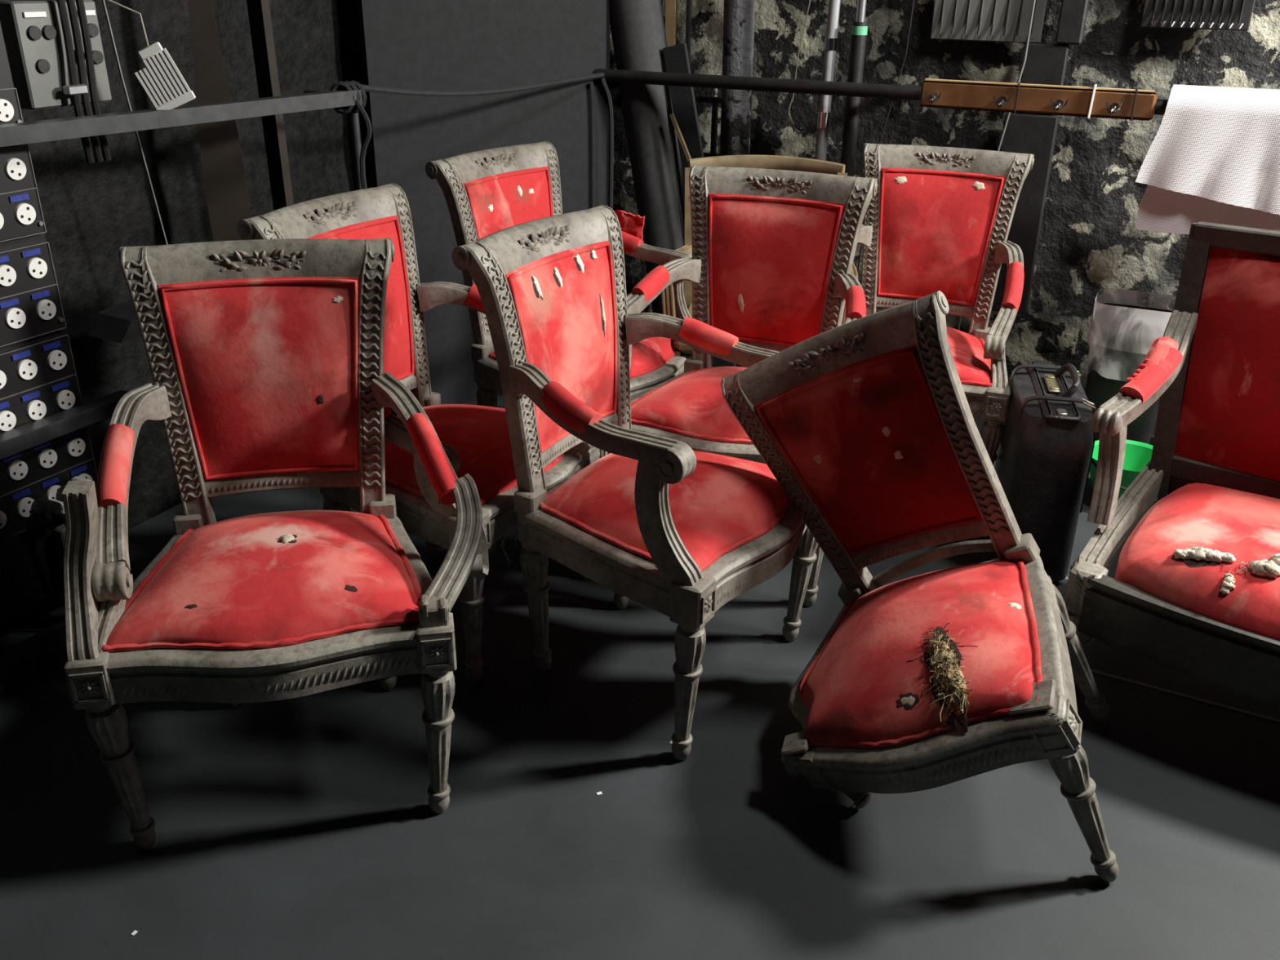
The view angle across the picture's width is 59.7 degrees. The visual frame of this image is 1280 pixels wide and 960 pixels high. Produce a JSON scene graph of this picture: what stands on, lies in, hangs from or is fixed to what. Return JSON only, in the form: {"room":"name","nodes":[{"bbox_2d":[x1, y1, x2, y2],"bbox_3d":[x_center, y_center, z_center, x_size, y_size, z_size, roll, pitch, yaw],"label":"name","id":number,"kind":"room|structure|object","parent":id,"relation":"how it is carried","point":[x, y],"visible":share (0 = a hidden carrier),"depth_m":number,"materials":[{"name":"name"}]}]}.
{"room":"theater backstage storage","nodes":[
{"label":"theater backstage storage","id":0,"kind":"room"},
{"bbox_2d":[0,0,371,528],"bbox_3d":[-1.782,-0.983,1.965,0.149,3.000,5.800,13,27,24],"label":"wall","id":1,"kind":"structure","parent":0,"point":[91,211],"depth_m":3.00,"materials":[{"name":"black painted plaster"}]},
{"bbox_2d":[87,299,141,342],"bbox_3d":[-1.278,-0.406,2.806,0.120,0.060,0.180,13,27,24],"label":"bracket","id":2,"kind":"object","parent":1,"relation":"attached to","point":[118,323],"visible":0.5,"depth_m":2.76,"materials":[{"name":"metal"}]},
{"bbox_2d":[102,0,168,244],"bbox_3d":[-1.206,-1.028,2.557,0.006,1.201,0.126,13,27,24],"label":"cable","id":3,"kind":"object","parent":1,"relation":"attached to","point":[103,1],"visible":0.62,"depth_m":2.63,"materials":[{"name":"grey rubber"}]},
{"bbox_2d":[187,0,250,241],"bbox_3d":[-1.090,-0.833,2.912,0.105,1.250,0.012,-7,26,-15],"label":"wooden post","id":4,"kind":"object","parent":1,"relation":"attached to","point":[221,157],"visible":0.57,"depth_m":2.89,"materials":[{"name":"brown wood"}]},
{"bbox_2d":[0,395,1279,959],"bbox_3d":[-0.006,0.415,2.616,9.000,0.040,9.000,1,25,0],"label":"floor","id":5,"kind":"structure","parent":0,"point":[306,827],"depth_m":2.08,"materials":[{"name":"concrete"}]},
{"bbox_2d":[0,21,128,620],"bbox_3d":[-1.540,-0.384,2.037,0.287,1.741,1.140,13,27,24],"label":"rack","id":6,"kind":"object","parent":5,"relation":"on","point":[46,445],"visible":0.75,"depth_m":2.44,"materials":[{"name":"black metal"}]},
{"bbox_2d":[0,213,4,229],"bbox_3d":[-1.324,-0.531,2.282,0.006,0.045,0.045,13,27,24],"label":"socket","id":7,"kind":"object","parent":6,"relation":"attached to","point":[2,215],"depth_m":2.30,"materials":[{"name":"white plastic"}]},
{"bbox_2d":[0,511,6,528],"bbox_3d":[-1.399,0.088,2.425,0.006,0.045,0.045,13,27,24],"label":"socket","id":8,"kind":"object","parent":6,"relation":"attached to","point":[2,513],"depth_m":2.44,"materials":[{"name":"white plastic"}]},
{"bbox_2d":[0,370,6,388],"bbox_3d":[-1.362,-0.212,2.358,0.006,0.045,0.045,13,27,24],"label":"socket","id":9,"kind":"object","parent":6,"relation":"attached to","point":[2,373],"depth_m":2.37,"materials":[{"name":"white plastic"}]},
{"bbox_2d":[0,98,13,121],"bbox_3d":[-1.288,-0.747,2.254,0.006,0.045,0.045,13,27,24],"label":"socket","id":10,"kind":"object","parent":6,"relation":"attached to","point":[6,105],"depth_m":2.26,"materials":[{"name":"white plastic"}]},
{"bbox_2d":[0,410,16,431],"bbox_3d":[-1.363,-0.127,2.397,0.006,0.045,0.045,13,27,24],"label":"socket","id":11,"kind":"object","parent":6,"relation":"attached to","point":[7,418],"depth_m":2.40,"materials":[{"name":"white plastic"}]},
{"bbox_2d":[0,264,16,286],"bbox_3d":[-1.325,-0.427,2.330,0.006,0.045,0.045,13,27,24],"label":"socket","id":12,"kind":"object","parent":6,"relation":"attached to","point":[7,272],"depth_m":2.33,"materials":[{"name":"white plastic"}]},
{"bbox_2d":[4,307,26,328],"bbox_3d":[-1.327,-0.344,2.369,0.006,0.045,0.045,13,27,24],"label":"socket","id":13,"kind":"object","parent":6,"relation":"attached to","point":[15,317],"depth_m":2.37,"materials":[{"name":"white plastic"}]},
{"bbox_2d":[4,157,26,180],"bbox_3d":[-1.289,-0.642,2.303,0.006,0.045,0.045,13,27,24],"label":"socket","id":14,"kind":"object","parent":6,"relation":"attached to","point":[15,167],"depth_m":2.30,"materials":[{"name":"white plastic"}]},
{"bbox_2d":[7,459,27,479],"bbox_3d":[-1.365,-0.022,2.446,0.006,0.045,0.045,13,27,24],"label":"socket","id":15,"kind":"object","parent":6,"relation":"attached to","point":[17,469],"depth_m":2.44,"materials":[{"name":"white plastic"}]},
{"bbox_2d":[14,203,35,224],"bbox_3d":[-1.290,-0.558,2.341,0.006,0.045,0.045,13,27,24],"label":"socket","id":16,"kind":"object","parent":6,"relation":"attached to","point":[24,213],"depth_m":2.34,"materials":[{"name":"white plastic"}]},
{"bbox_2d":[17,497,34,516],"bbox_3d":[-1.366,0.061,2.484,0.006,0.045,0.045,13,27,24],"label":"socket","id":17,"kind":"object","parent":6,"relation":"attached to","point":[25,505],"depth_m":2.48,"materials":[{"name":"white plastic"}]},
{"bbox_2d":[17,359,37,379],"bbox_3d":[-1.328,-0.239,2.417,0.006,0.045,0.045,13,27,24],"label":"socket","id":18,"kind":"object","parent":6,"relation":"attached to","point":[27,369],"depth_m":2.41,"materials":[{"name":"white plastic"}]},
{"bbox_2d":[26,400,46,419],"bbox_3d":[-1.329,-0.154,2.457,0.006,0.045,0.045,13,27,24],"label":"socket","id":19,"kind":"object","parent":6,"relation":"attached to","point":[35,409],"depth_m":2.45,"materials":[{"name":"white plastic"}]},
{"bbox_2d":[26,257,47,278],"bbox_3d":[-1.292,-0.454,2.390,0.006,0.045,0.045,13,27,24],"label":"socket","id":20,"kind":"object","parent":6,"relation":"attached to","point":[37,267],"depth_m":2.39,"materials":[{"name":"white plastic"}]},
{"bbox_2d":[35,299,56,319],"bbox_3d":[-1.293,-0.371,2.428,0.006,0.045,0.045,13,27,24],"label":"socket","id":21,"kind":"object","parent":6,"relation":"attached to","point":[46,309],"depth_m":2.42,"materials":[{"name":"white plastic"}]},
{"bbox_2d":[37,448,57,467],"bbox_3d":[-1.331,-0.049,2.505,0.006,0.045,0.045,13,27,24],"label":"socket","id":22,"kind":"object","parent":6,"relation":"attached to","point":[46,457],"depth_m":2.50,"materials":[{"name":"white plastic"}]},
{"bbox_2d":[46,484,60,500],"bbox_3d":[-1.332,0.034,2.544,0.006,0.045,0.045,13,27,24],"label":"socket","id":23,"kind":"object","parent":6,"relation":"attached to","point":[53,491],"depth_m":2.53,"materials":[{"name":"white plastic"}]},
{"bbox_2d":[0,0,111,164],"bbox_3d":[-1.242,-0.946,2.380,0.095,0.522,0.200,13,27,24],"label":"junction box","id":24,"kind":"object","parent":6,"relation":"attached to","point":[55,51],"visible":0.93,"depth_m":2.37,"materials":[{"name":"grey metal"}]},
{"bbox_2d":[47,350,66,369],"bbox_3d":[-1.294,-0.266,2.477,0.006,0.045,0.045,13,27,24],"label":"socket","id":25,"kind":"object","parent":6,"relation":"attached to","point":[56,359],"depth_m":2.47,"materials":[{"name":"white plastic"}]},
{"bbox_2d":[56,390,75,409],"bbox_3d":[-1.296,-0.181,2.516,0.006,0.045,0.045,13,27,24],"label":"socket","id":26,"kind":"object","parent":6,"relation":"attached to","point":[65,399],"depth_m":2.51,"materials":[{"name":"white plastic"}]},
{"bbox_2d":[66,437,85,456],"bbox_3d":[-1.297,-0.076,2.565,0.006,0.045,0.045,13,27,24],"label":"socket","id":27,"kind":"object","parent":6,"relation":"attached to","point":[76,446],"depth_m":2.56,"materials":[{"name":"white plastic"}]},
{"bbox_2d":[79,473,93,480],"bbox_3d":[-1.298,0.007,2.603,0.006,0.045,0.045,13,27,24],"label":"socket","id":28,"kind":"object","parent":6,"relation":"attached to","point":[90,476],"depth_m":2.60,"materials":[{"name":"white plastic"}]},
{"bbox_2d":[0,89,362,146],"bbox_3d":[-1.294,-0.689,2.220,0.196,0.041,1.857,16,29,29],"label":"rail","id":29,"kind":"object","parent":6,"relation":"attached to","point":[36,131],"visible":0.97,"depth_m":2.47,"materials":[{"name":"metal"}]},
{"bbox_2d":[107,0,195,110],"bbox_3d":[-1.073,-0.922,2.421,0.182,0.248,0.019,-2,25,-5],"label":"grille","id":30,"kind":"object","parent":29,"relation":"on","point":[150,51],"visible":0.99,"depth_m":2.44,"materials":[{"name":"white plastic"}]},
{"bbox_2d":[246,0,293,210],"bbox_3d":[-1.014,-1.175,3.000,0.077,2.501,0.040,12,27,23],"label":"timber","id":31,"kind":"object","parent":5,"relation":"on","point":[259,11],"visible":0.44,"depth_m":3.04,"materials":[{"name":"brown wood"}]},
{"bbox_2d":[62,238,488,850],"bbox_3d":[-0.637,0.100,2.079,0.693,0.969,0.660,-4,25,-11],"label":"armchair","id":32,"kind":"object","parent":5,"relation":"on","point":[265,357],"visible":1,"depth_m":2.05,"materials":[{"name":"red fabric"}]},
{"bbox_2d":[106,510,418,645],"bbox_3d":[-0.662,0.161,2.027,0.526,0.109,0.453,-4,25,-11],"label":"seat cushion","id":33,"kind":"object","parent":32,"relation":"on","point":[298,577],"depth_m":1.92,"materials":[{"name":"red fabric"}]},
{"bbox_2d":[349,112,361,190],"bbox_3d":[-0.758,-0.482,3.153,0.024,1.120,0.024,1,25,0],"label":"post","id":34,"kind":"object","parent":5,"relation":"on","point":[354,118],"visible":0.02,"depth_m":2.96,"materials":[{"name":"metal"}]},
{"bbox_2d":[236,182,607,684],"bbox_3d":[-0.464,-0.134,2.591,0.661,0.969,0.617,12,27,24],"label":"armchair","id":35,"kind":"object","parent":5,"relation":"on","point":[475,439],"visible":0.37,"depth_m":2.49,"materials":[{"name":"red fabric"}]},
{"bbox_2d":[384,404,551,499],"bbox_3d":[-0.406,-0.090,2.579,0.453,0.109,0.526,12,27,24],"label":"seat cushion","id":36,"kind":"object","parent":35,"relation":"on","point":[479,435],"depth_m":2.44,"materials":[{"name":"red fabric"}]},
{"bbox_2d":[355,0,609,416],"bbox_3d":[-0.489,-1.556,3.599,0.870,2.700,0.070,-14,29,-29],"label":"panel","id":37,"kind":"object","parent":5,"relation":"on","point":[427,45],"visible":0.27,"depth_m":3.70,"materials":[{"name":"black fabric"}]},
{"bbox_2d":[425,141,692,407],"bbox_3d":[-0.200,-0.432,3.243,0.661,0.969,0.617,17,29,31],"label":"armchair","id":38,"kind":"object","parent":5,"relation":"on","point":[486,192],"visible":0.27,"depth_m":3.19,"materials":[{"name":"red fabric"}]},
{"bbox_2d":[493,337,675,374],"bbox_3d":[-0.147,-0.385,3.223,0.453,0.109,0.526,17,29,31],"label":"seat cushion","id":39,"kind":"object","parent":38,"relation":"on","point":[652,355],"depth_m":3.15,"materials":[{"name":"red fabric"}]},
{"bbox_2d":[451,204,817,760],"bbox_3d":[0.020,-0.025,2.368,0.661,0.969,0.617,15,28,28],"label":"armchair","id":40,"kind":"object","parent":5,"relation":"on","point":[677,531],"visible":0.9,"depth_m":2.25,"materials":[{"name":"red fabric"}]},
{"bbox_2d":[543,449,788,566],"bbox_3d":[0.075,0.021,2.352,0.453,0.109,0.526,15,28,28],"label":"seat cushion","id":41,"kind":"object","parent":40,"relation":"on","point":[722,512],"depth_m":2.24,"materials":[{"name":"red fabric"}]},
{"bbox_2d":[609,0,684,314],"bbox_3d":[-0.016,-1.616,3.839,0.680,2.615,0.186,15,28,28],"label":"roll","id":42,"kind":"object","parent":5,"relation":"on","point":[637,29],"visible":0.47,"depth_m":3.89,"materials":[{"name":"grey fabric"}]},
{"bbox_2d":[665,0,677,46],"bbox_3d":[0.107,-1.525,3.908,0.036,2.400,0.018,12,27,23],"label":"batten","id":43,"kind":"object","parent":5,"relation":"on","point":[671,6],"visible":0.22,"depth_m":3.87,"materials":[{"name":"brown wood"}]},
{"bbox_2d":[669,113,691,161],"bbox_3d":[0.321,-0.750,3.917,0.518,0.996,0.013,14,28,27],"label":"stick","id":44,"kind":"object","parent":5,"relation":"on","point":[677,128],"visible":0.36,"depth_m":3.83,"materials":[{"name":"brown wood"}]},
{"bbox_2d":[662,43,736,367],"bbox_3d":[0.226,-0.896,3.976,0.362,1.224,0.033,17,29,31],"label":"board","id":45,"kind":"object","parent":5,"relation":"on","point":[676,57],"visible":0.36,"depth_m":3.85,"materials":[{"name":"black wood"}]},
{"bbox_2d":[720,0,755,367],"bbox_3d":[0.330,-1.727,3.638,0.154,3.002,0.104,12,27,23],"label":"pipe","id":46,"kind":"object","parent":5,"relation":"on","point":[739,15],"visible":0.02,"depth_m":3.75,"materials":[{"name":"metal"}]},
{"bbox_2d":[685,0,721,157],"bbox_3d":[0.227,-1.662,3.758,0.160,1.122,0.020,12,27,23],"label":"metal frame","id":47,"kind":"object","parent":46,"relation":"attached to","point":[715,101],"visible":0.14,"depth_m":3.90,"materials":[{"name":"metal"}]},
{"bbox_2d":[626,164,877,606],"bbox_3d":[0.269,-0.261,2.886,0.617,0.969,0.661,9,26,18],"label":"armchair","id":48,"kind":"object","parent":5,"relation":"on","point":[770,266],"visible":0.46,"depth_m":2.92,"materials":[{"name":"red fabric"}]},
{"bbox_2d":[631,366,750,439],"bbox_3d":[0.246,-0.204,2.845,0.526,0.109,0.453,9,26,18],"label":"seat cushion","id":49,"kind":"object","parent":48,"relation":"on","point":[691,405],"depth_m":2.73,"materials":[{"name":"red fabric"}]},
{"bbox_2d":[661,155,857,356],"bbox_3d":[0.356,-0.483,3.422,0.574,0.925,0.520,4,25,6],"label":"wooden chair","id":50,"kind":"object","parent":5,"relation":"on","point":[764,162],"visible":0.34,"depth_m":3.44,"materials":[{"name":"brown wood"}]},
{"bbox_2d":[814,0,840,160],"bbox_3d":[0.616,-1.634,3.445,0.082,3.001,0.043,13,27,24],"label":"pole","id":51,"kind":"object","parent":5,"relation":"on","point":[830,46],"visible":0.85,"depth_m":3.58,"materials":[{"name":"silver metal"}]},
{"bbox_2d":[840,0,867,176],"bbox_3d":[0.690,-1.437,3.496,0.050,2.600,0.050,1,25,0],"label":"pole","id":52,"kind":"object","parent":5,"relation":"on","point":[859,27],"visible":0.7,"depth_m":3.56,"materials":[{"name":"grey metal"}]},
{"bbox_2d":[720,290,1118,882],"bbox_3d":[0.499,0.145,2.075,0.879,0.913,0.574,9,26,17],"label":"armchair","id":53,"kind":"object","parent":5,"relation":"on","point":[866,425],"visible":1,"depth_m":2.11,"materials":[{"name":"red fabric"}]},
{"bbox_2d":[802,561,1035,742],"bbox_3d":[0.518,0.316,2.109,0.507,0.109,0.453,-20,24,36],"label":"seat cushion","id":54,"kind":"object","parent":53,"relation":"on","point":[880,673],"depth_m":2.02,"materials":[{"name":"red fabric"}]},
{"bbox_2d":[857,142,1034,465],"bbox_3d":[0.811,-0.445,3.301,0.617,0.969,0.661,10,26,19],"label":"armchair","id":55,"kind":"object","parent":5,"relation":"on","point":[937,218],"visible":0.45,"depth_m":3.34,"materials":[{"name":"red fabric"}]},
{"bbox_2d":[946,326,991,382],"bbox_3d":[0.787,-0.389,3.260,0.526,0.109,0.453,10,26,19],"label":"seat cushion","id":56,"kind":"object","parent":55,"relation":"on","point":[972,360],"depth_m":3.13,"materials":[{"name":"red fabric"}]},
{"bbox_2d":[992,362,1096,581],"bbox_3d":[1.074,-0.057,2.985,0.197,0.494,0.440,6,25,10],"label":"case","id":57,"kind":"object","parent":5,"relation":"on","point":[1045,451],"visible":0.8,"depth_m":2.81,"materials":[{"name":"black leather"}]},
{"bbox_2d":[1089,440,1152,500],"bbox_3d":[1.456,-0.006,3.341,0.255,0.148,0.256,1,25,0],"label":"bucket","id":58,"kind":"object","parent":5,"relation":"on","point":[1138,455],"visible":0.17,"depth_m":3.40,"materials":[{"name":"green plastic"}]},
{"bbox_2d":[1084,288,1173,444],"bbox_3d":[1.521,-0.295,3.495,0.266,0.550,0.215,12,27,23],"label":"plastic container","id":59,"kind":"object","parent":5,"relation":"on","point":[1121,336],"visible":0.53,"depth_m":3.40,"materials":[{"name":"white translucent plastic"}]},
{"bbox_2d":[1148,417,1156,445],"bbox_3d":[2.436,0.033,3.337,2.200,0.110,0.200,12,27,23],"label":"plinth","id":60,"kind":"object","parent":5,"relation":"on","point":[1152,438],"visible":0.02,"depth_m":3.57,"materials":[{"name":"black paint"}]},
{"bbox_2d":[1064,221,1279,706],"bbox_3d":[1.425,0.051,2.305,0.941,0.936,0.765,17,30,32],"label":"armchair","id":61,"kind":"object","parent":5,"relation":"on","point":[1180,572],"visible":0.93,"depth_m":2.46,"materials":[{"name":"fabric"}]},
{"bbox_2d":[1114,482,1279,640],"bbox_3d":[1.385,0.183,2.308,0.689,0.140,0.597,17,30,32],"label":"seat cushion","id":62,"kind":"object","parent":61,"relation":"on","point":[1201,562],"depth_m":2.25,"materials":[{"name":"red fabric"}]},
{"bbox_2d":[1090,669,1279,722],"bbox_3d":[1.283,0.496,2.430,0.702,0.002,0.010,13,28,25],"label":"tape","id":63,"kind":"object","parent":5,"relation":"on","point":[1091,670],"visible":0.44,"depth_m":2.46,"materials":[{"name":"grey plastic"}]},
{"bbox_2d":[609,0,1279,416],"bbox_3d":[1.210,-1.640,3.475,5.800,3.000,0.169,12,27,23],"label":"wall","id":64,"kind":"structure","parent":0,"point":[1090,243],"depth_m":3.67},
{"bbox_2d":[782,0,810,132],"bbox_3d":[0.519,-1.911,3.382,0.071,1.649,0.007,12,27,23],"label":"string","id":65,"kind":"object","parent":64,"relation":"hanging from","point":[792,100],"visible":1,"depth_m":3.65,"materials":[{"name":"black"}]},
{"bbox_2d":[591,68,1168,115],"bbox_3d":[1.448,-1.128,3.315,3.450,0.042,0.306,12,27,23],"label":"rail","id":66,"kind":"object","parent":64,"relation":"attached to","point":[908,91],"visible":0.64,"depth_m":3.60,"materials":[{"name":"black metal"}]},
{"bbox_2d":[329,72,613,208],"bbox_3d":[-0.432,-0.936,3.439,0.093,0.637,1.254,15,29,28],"label":"cable","id":67,"kind":"object","parent":66,"relation":"hanging from","point":[352,85],"visible":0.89,"depth_m":3.16,"materials":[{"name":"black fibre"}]},
{"bbox_2d":[919,78,1157,120],"bbox_3d":[1.144,-1.110,3.247,0.660,0.093,0.057,12,27,23],"label":"coat rack","id":68,"kind":"object","parent":66,"relation":"attached to","point":[1131,104],"visible":1,"depth_m":3.25,"materials":[{"name":"brown wood"}]},
{"bbox_2d":[1135,84,1279,214],"bbox_3d":[1.848,-0.857,3.062,0.877,0.392,0.148,12,27,23],"label":"towel","id":69,"kind":"object","parent":66,"relation":"hanging from","point":[1219,144],"visible":1,"depth_m":3.09,"materials":[{"name":"white fabric"}]},
{"bbox_2d":[1135,184,1279,234],"bbox_3d":[1.848,-0.841,3.070,0.834,0.376,0.086,12,27,23],"label":"cloth","id":70,"kind":"object","parent":66,"relation":"hanging from","point":[1160,210],"visible":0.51,"depth_m":3.21,"materials":[{"name":"white fabric"}]},
{"bbox_2d":[857,0,914,272],"bbox_3d":[0.832,-1.299,3.680,0.134,1.600,0.005,12,27,23],"label":"cable","id":71,"kind":"object","parent":64,"relation":"attached to","point":[913,0],"visible":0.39,"depth_m":3.66,"materials":[{"name":"black rubber"}]},
{"bbox_2d":[930,0,1047,43],"bbox_3d":[1.085,-1.550,3.435,0.340,0.372,0.039,12,27,23],"label":"grille","id":72,"kind":"object","parent":64,"relation":"attached to","point":[985,20],"visible":0.98,"depth_m":3.49,"materials":[{"name":"grey metal"}]},
{"bbox_2d":[991,111,1058,315],"bbox_3d":[1.237,-0.868,3.664,0.160,0.640,0.045,12,27,23],"label":"trunking","id":73,"kind":"object","parent":64,"relation":"attached to","point":[1035,134],"visible":0.62,"depth_m":3.59,"materials":[{"name":"black paint"}]},
{"bbox_2d":[957,0,1035,330],"bbox_3d":[1.154,-1.435,3.388,0.112,2.100,0.008,12,27,23],"label":"cable","id":74,"kind":"object","parent":73,"relation":"attached to","point":[1033,1],"visible":0.39,"depth_m":3.44,"materials":[{"name":"grey plastic"}]},
{"bbox_2d":[1020,0,1088,85],"bbox_3d":[1.280,-1.930,3.153,0.160,1.702,0.052,12,27,23],"label":"trunking","id":75,"kind":"object","parent":64,"relation":"attached to","point":[1046,64],"visible":0.66,"depth_m":3.42,"materials":[{"name":"black paint"}]},
{"bbox_2d":[1140,0,1255,31],"bbox_3d":[1.620,-1.462,3.195,0.291,0.317,0.039,12,27,23],"label":"grille","id":76,"kind":"object","parent":64,"relation":"attached to","point":[1219,15],"visible":1,"depth_m":3.25,"materials":[{"name":"grey metal"}]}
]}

